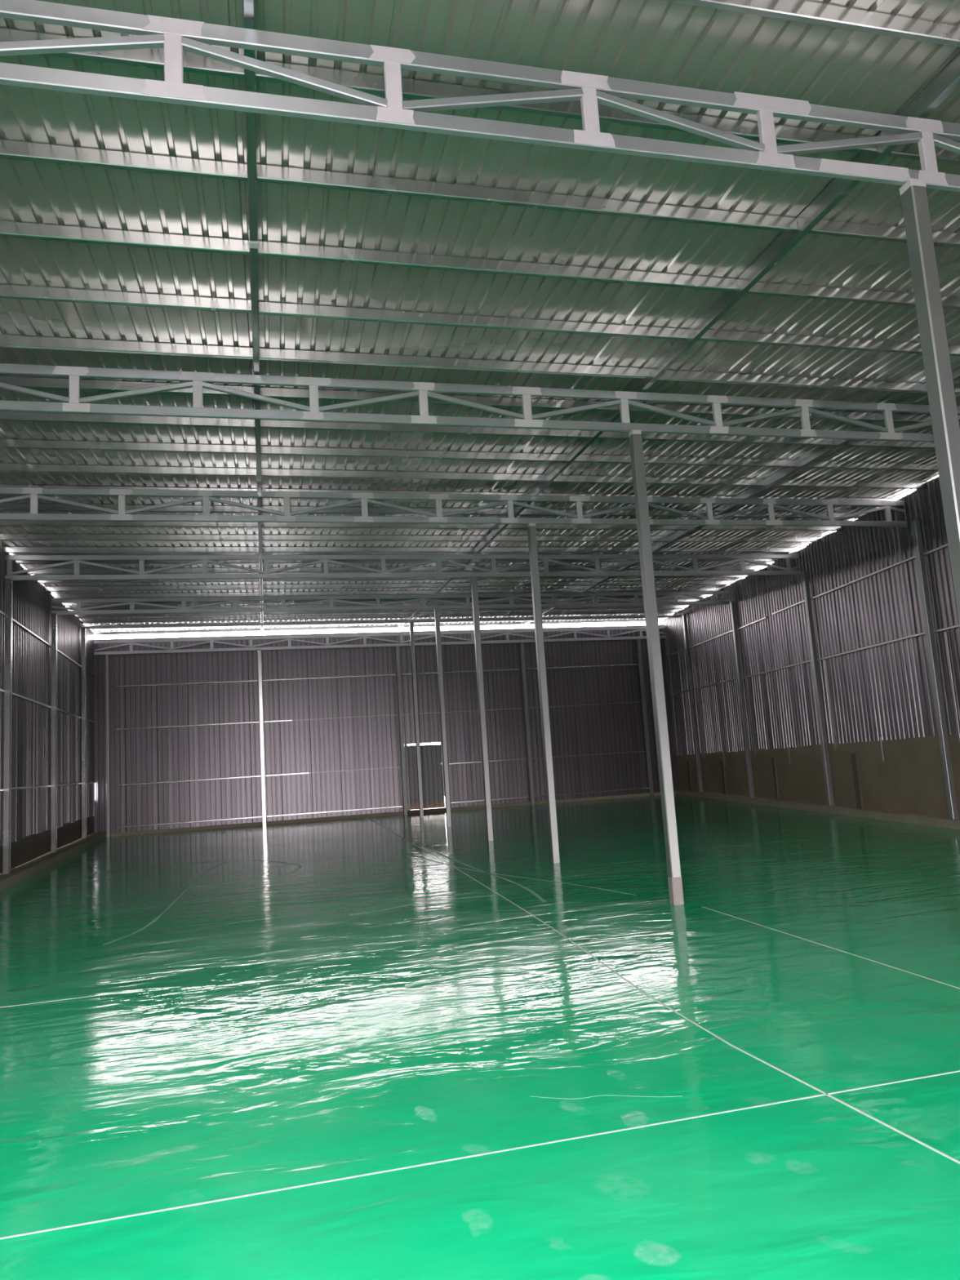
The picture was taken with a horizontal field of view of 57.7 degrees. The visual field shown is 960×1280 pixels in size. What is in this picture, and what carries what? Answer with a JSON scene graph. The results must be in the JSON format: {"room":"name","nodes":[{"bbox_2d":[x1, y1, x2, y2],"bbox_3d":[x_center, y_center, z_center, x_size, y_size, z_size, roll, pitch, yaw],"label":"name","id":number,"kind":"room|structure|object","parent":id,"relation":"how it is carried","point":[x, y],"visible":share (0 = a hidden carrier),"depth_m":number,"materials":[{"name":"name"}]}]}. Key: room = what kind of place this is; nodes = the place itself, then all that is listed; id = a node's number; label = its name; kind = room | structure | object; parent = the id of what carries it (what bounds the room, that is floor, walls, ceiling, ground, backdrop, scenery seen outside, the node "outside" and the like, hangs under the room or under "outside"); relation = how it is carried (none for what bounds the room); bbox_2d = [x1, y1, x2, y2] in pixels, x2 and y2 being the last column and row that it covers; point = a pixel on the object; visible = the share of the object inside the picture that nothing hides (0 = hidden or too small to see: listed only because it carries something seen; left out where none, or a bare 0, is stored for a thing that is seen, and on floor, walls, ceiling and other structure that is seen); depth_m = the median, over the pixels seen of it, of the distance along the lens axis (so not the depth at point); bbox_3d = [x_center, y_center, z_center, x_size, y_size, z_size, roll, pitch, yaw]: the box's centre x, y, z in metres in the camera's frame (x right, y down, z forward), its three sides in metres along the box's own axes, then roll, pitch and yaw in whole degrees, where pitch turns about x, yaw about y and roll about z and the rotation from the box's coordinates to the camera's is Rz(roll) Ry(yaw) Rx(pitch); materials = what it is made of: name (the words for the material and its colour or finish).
{"room":"empty warehouse","nodes":[
{"label":"empty warehouse","id":0,"kind":"room"},
{"bbox_2d":[0,544,95,873],"bbox_3d":[-8.026,0.793,12.766,0.125,6.568,31.485,-1,-8,-16],"label":"wall","id":1,"kind":"structure","parent":0,"point":[30,832],"depth_m":19.86,"materials":[{"name":"metal"}]},
{"bbox_2d":[0,831,106,891],"bbox_3d":[-7.625,3.882,12.249,0.340,0.270,31.197,-1,-8,-16],"label":"baseboard","id":2,"kind":"structure","parent":1,"relation":"attached to","point":[18,873],"depth_m":18.73,"materials":[{"name":"grey concrete"}]},
{"bbox_2d":[2,578,13,874],"bbox_3d":[-8.966,1.582,16.552,0.115,5.573,0.115,-2,-8,-13],"label":"steel column","id":3,"kind":"structure","parent":2,"relation":"on","point":[6,820],"depth_m":16.50,"materials":[{"name":"grey metal"}]},
{"bbox_2d":[4,554,799,580],"bbox_3d":[-0.793,-1.615,19.036,17.432,0.622,0.050,-2,-8,-13],"label":"roof truss","id":4,"kind":"object","parent":3,"relation":"on","point":[77,560],"visible":0.97,"depth_m":18.69,"materials":[{"name":"grey metal"}]},
{"bbox_2d":[50,613,57,852],"bbox_3d":[-10.167,2.167,20.802,0.115,5.674,0.115,-2,-8,-13],"label":"steel column","id":5,"kind":"structure","parent":2,"relation":"on","point":[54,615],"depth_m":20.75,"materials":[{"name":"grey metal"}]},
{"bbox_2d":[80,626,86,838],"bbox_3d":[-11.349,2.615,24.973,0.115,6.026,0.115,-2,-8,-13],"label":"steel column","id":6,"kind":"structure","parent":2,"relation":"on","point":[83,660],"depth_m":24.93,"materials":[{"name":"grey metal"}]},
{"bbox_2d":[93,624,679,833],"bbox_3d":[-2.610,2.710,29.524,19.636,6.204,0.110,-2,-8,-12],"label":"wall","id":7,"kind":"structure","parent":0,"point":[185,737],"depth_m":29.16,"materials":[{"name":"metal"}]},
{"bbox_2d":[106,811,403,836],"bbox_3d":[-7.258,5.964,28.119,9.749,0.150,0.080,-2,-8,-12],"label":"baseboard","id":8,"kind":"structure","parent":7,"relation":"attached to","point":[255,824],"depth_m":28.07,"materials":[{"name":"grey concrete"}]},
{"bbox_2d":[404,742,445,813],"bbox_3d":[-1.844,4.667,29.381,1.454,2.370,0.140,-2,-8,-12],"label":"door","id":9,"kind":"structure","parent":7,"relation":"in","point":[431,755],"depth_m":29.43,"materials":[{"name":"metal"}]},
{"bbox_2d":[450,791,675,810],"bbox_3d":[3.042,5.599,30.275,8.414,0.150,0.080,-2,-8,-12],"label":"trim","id":10,"kind":"structure","parent":7,"relation":"attached to","point":[674,792],"depth_m":30.21,"materials":[{"name":"grey concrete"}]},
{"bbox_2d":[0,793,959,1279],"bbox_3d":[0.656,3.953,16.020,19.804,0.122,27.909,-2,-8,-13],"label":"floor","id":11,"kind":"structure","parent":0,"point":[409,1046],"depth_m":5.38,"materials":[{"name":"green paint"}]},
{"bbox_2d":[105,654,110,837],"bbox_3d":[-11.698,3.294,27.414,0.100,5.704,0.100,-2,-8,-13],"label":"steel column","id":12,"kind":"structure","parent":11,"relation":"on","point":[107,656],"depth_m":27.37,"materials":[{"name":"grey metal"}]},
{"bbox_2d":[257,649,266,825],"bbox_3d":[-7.098,3.147,28.374,0.120,5.671,0.120,-2,-8,-13],"label":"steel column","id":13,"kind":"structure","parent":11,"relation":"on","point":[260,663],"depth_m":28.31,"materials":[{"name":"grey metal"}]},
{"bbox_2d":[395,645,407,814],"bbox_3d":[-2.644,3.005,29.304,0.120,5.640,0.120,-2,-8,-13],"label":"steel column","id":14,"kind":"structure","parent":11,"relation":"on","point":[397,647],"depth_m":29.25,"materials":[{"name":"grey metal"}]},
{"bbox_2d":[93,626,666,655],"bbox_3d":[-2.762,-0.017,29.718,19.441,0.596,0.050,-2,-8,-12],"label":"roof truss","id":15,"kind":"object","parent":14,"relation":"on","point":[172,650],"visible":0.91,"depth_m":29.37,"materials":[{"name":"grey metal"}]},
{"bbox_2d":[408,622,423,817],"bbox_3d":[-2.002,2.478,27.489,0.120,6.128,0.120,-2,-8,-13],"label":"steel column","id":16,"kind":"structure","parent":11,"relation":"on","point":[411,624],"depth_m":27.43,"materials":[{"name":"grey metal"}]},
{"bbox_2d":[81,615,679,628],"bbox_3d":[-2.418,-0.590,27.842,19.101,0.209,0.060,-2,-8,-13],"label":"header beam","id":17,"kind":"structure","parent":16,"relation":"on","point":[636,616],"depth_m":27.45,"materials":[{"name":"grey metal"}]},
{"bbox_2d":[434,608,451,826],"bbox_3d":[-0.988,2.021,23.177,0.120,5.778,0.120,-2,-8,-13],"label":"steel column","id":18,"kind":"structure","parent":11,"relation":"on","point":[440,673],"depth_m":23.12,"materials":[{"name":"grey metal"}]},
{"bbox_2d":[51,591,728,614],"bbox_3d":[-1.610,-1.026,23.479,18.276,0.528,0.050,-2,-8,-13],"label":"roof truss","id":19,"kind":"object","parent":18,"relation":"on","point":[423,597],"visible":0.98,"depth_m":23.12,"materials":[{"name":"grey metal"}]},
{"bbox_2d":[471,576,493,840],"bbox_3d":[0.041,1.427,18.784,0.120,5.678,0.120,-2,-8,-13],"label":"steel column","id":20,"kind":"structure","parent":11,"relation":"on","point":[486,773],"depth_m":18.73,"materials":[{"name":"grey metal"}]},
{"bbox_2d":[520,642,534,804],"bbox_3d":[1.633,2.868,30.197,0.120,5.609,0.120,-2,-8,-13],"label":"steel column","id":21,"kind":"structure","parent":11,"relation":"on","point":[522,644],"depth_m":30.14,"materials":[{"name":"grey metal"}]},
{"bbox_2d":[527,523,559,863],"bbox_3d":[1.049,0.815,14.473,0.124,5.638,0.124,-2,-8,-13],"label":"steel column","id":22,"kind":"structure","parent":11,"relation":"on","point":[531,531],"depth_m":14.41,"materials":[{"name":"silver metal"}]},
{"bbox_2d":[0,487,906,526],"bbox_3d":[0.009,-2.203,14.671,16.602,0.616,0.052,-2,-8,-13],"label":"roof truss","id":23,"kind":"object","parent":22,"relation":"on","point":[33,494],"visible":0.94,"depth_m":14.38,"materials":[{"name":"silver metal"}]},
{"bbox_2d":[636,639,653,795],"bbox_3d":[5.891,2.732,31.086,0.120,5.578,0.120,-2,-8,-13],"label":"steel column","id":24,"kind":"structure","parent":11,"relation":"on","point":[638,641],"depth_m":31.03,"materials":[{"name":"grey metal"}]},
{"bbox_2d":[628,429,684,905],"bbox_3d":[2.050,0.228,10.197,0.124,5.558,0.124,-2,-8,-13],"label":"steel column","id":25,"kind":"structure","parent":11,"relation":"on","point":[674,880],"depth_m":10.13,"materials":[{"name":"metal"}]},
{"bbox_2d":[0,363,959,442],"bbox_3d":[0.807,-2.746,10.342,15.781,0.610,0.052,-2,-8,-13],"label":"roof truss","id":26,"kind":"object","parent":25,"relation":"on","point":[75,404],"visible":1,"depth_m":10.01,"materials":[{"name":"silver metal"}]},
{"bbox_2d":[899,177,959,628],"bbox_3d":[3.147,-0.413,5.641,0.124,5.498,0.124,-2,-8,-13],"label":"steel column","id":27,"kind":"structure","parent":11,"relation":"on","point":[925,278],"depth_m":5.79,"materials":[{"name":"silver metal"}]},
{"bbox_2d":[0,0,959,191],"bbox_3d":[1.657,-3.350,5.722,14.903,0.604,0.053,-2,-8,-13],"label":"roof truss","id":28,"kind":"object","parent":27,"relation":"on","point":[174,35],"visible":0.99,"depth_m":5.27,"materials":[{"name":"silver metal"}]},
{"bbox_2d":[0,0,959,635],"bbox_3d":[1.133,-2.564,15.252,21.132,0.484,31.968,-2,-8,-13],"label":"ceiling","id":29,"kind":"structure","parent":0,"point":[384,253],"depth_m":8.41,"materials":[{"name":"metal"}]},
{"bbox_2d":[242,0,263,631],"bbox_3d":[-3.528,-2.412,13.923,0.076,0.399,30.754,-2,-8,-14],"label":"roof beam","id":30,"kind":"structure","parent":29,"relation":"attached to","point":[248,6],"depth_m":7.10,"materials":[{"name":"silver metal"}]},
{"bbox_2d":[399,51,959,629],"bbox_3d":[0.927,-2.521,14.981,0.065,0.399,30.754,-2,-8,-14],"label":"roof beam","id":31,"kind":"structure","parent":29,"relation":"attached to","point":[948,79],"depth_m":8.05,"materials":[{"name":"grey metal"}]},
{"bbox_2d":[521,362,959,626],"bbox_3d":[4.791,-2.615,15.898,0.065,0.394,30.754,-2,-8,-13],"label":"roof beam","id":32,"kind":"structure","parent":29,"relation":"attached to","point":[818,452],"depth_m":14.56,"materials":[{"name":"grey metal"}]},
{"bbox_2d":[659,476,959,818],"bbox_3d":[8.265,0.321,16.443,0.196,6.429,31.372,-3,-8,-5],"label":"wall","id":33,"kind":"structure","parent":0,"point":[881,724],"depth_m":19.46,"materials":[{"name":"metal"}]},
{"bbox_2d":[675,789,959,829],"bbox_3d":[8.380,3.336,15.682,0.218,0.250,30.729,-3,-8,-5],"label":"baseboard","id":34,"kind":"structure","parent":33,"relation":"attached to","point":[936,821],"depth_m":19.23,"materials":[{"name":"grey concrete"}]},
{"bbox_2d":[681,613,702,791],"bbox_3d":[7.053,2.055,28.942,0.115,5.914,0.115,-2,-8,-13],"label":"steel column","id":35,"kind":"structure","parent":34,"relation":"on","point":[684,615],"depth_m":28.89,"materials":[{"name":"grey metal"}]},
{"bbox_2d":[729,601,755,797],"bbox_3d":[7.436,1.650,24.734,0.115,5.568,0.115,-2,-8,-13],"label":"steel column","id":36,"kind":"structure","parent":34,"relation":"on","point":[732,605],"depth_m":24.68,"materials":[{"name":"grey metal"}]},
{"bbox_2d":[800,570,834,806],"bbox_3d":[7.838,1.080,20.243,0.115,5.472,0.115,-2,-8,-13],"label":"steel column","id":37,"kind":"structure","parent":34,"relation":"on","point":[820,715],"depth_m":20.19,"materials":[{"name":"grey metal"}]},
{"bbox_2d":[910,520,959,819],"bbox_3d":[8.235,0.487,15.806,0.115,5.437,0.115,-2,-8,-13],"label":"steel column","id":38,"kind":"structure","parent":34,"relation":"on","point":[915,525],"depth_m":15.75,"materials":[{"name":"grey metal"}]}
]}

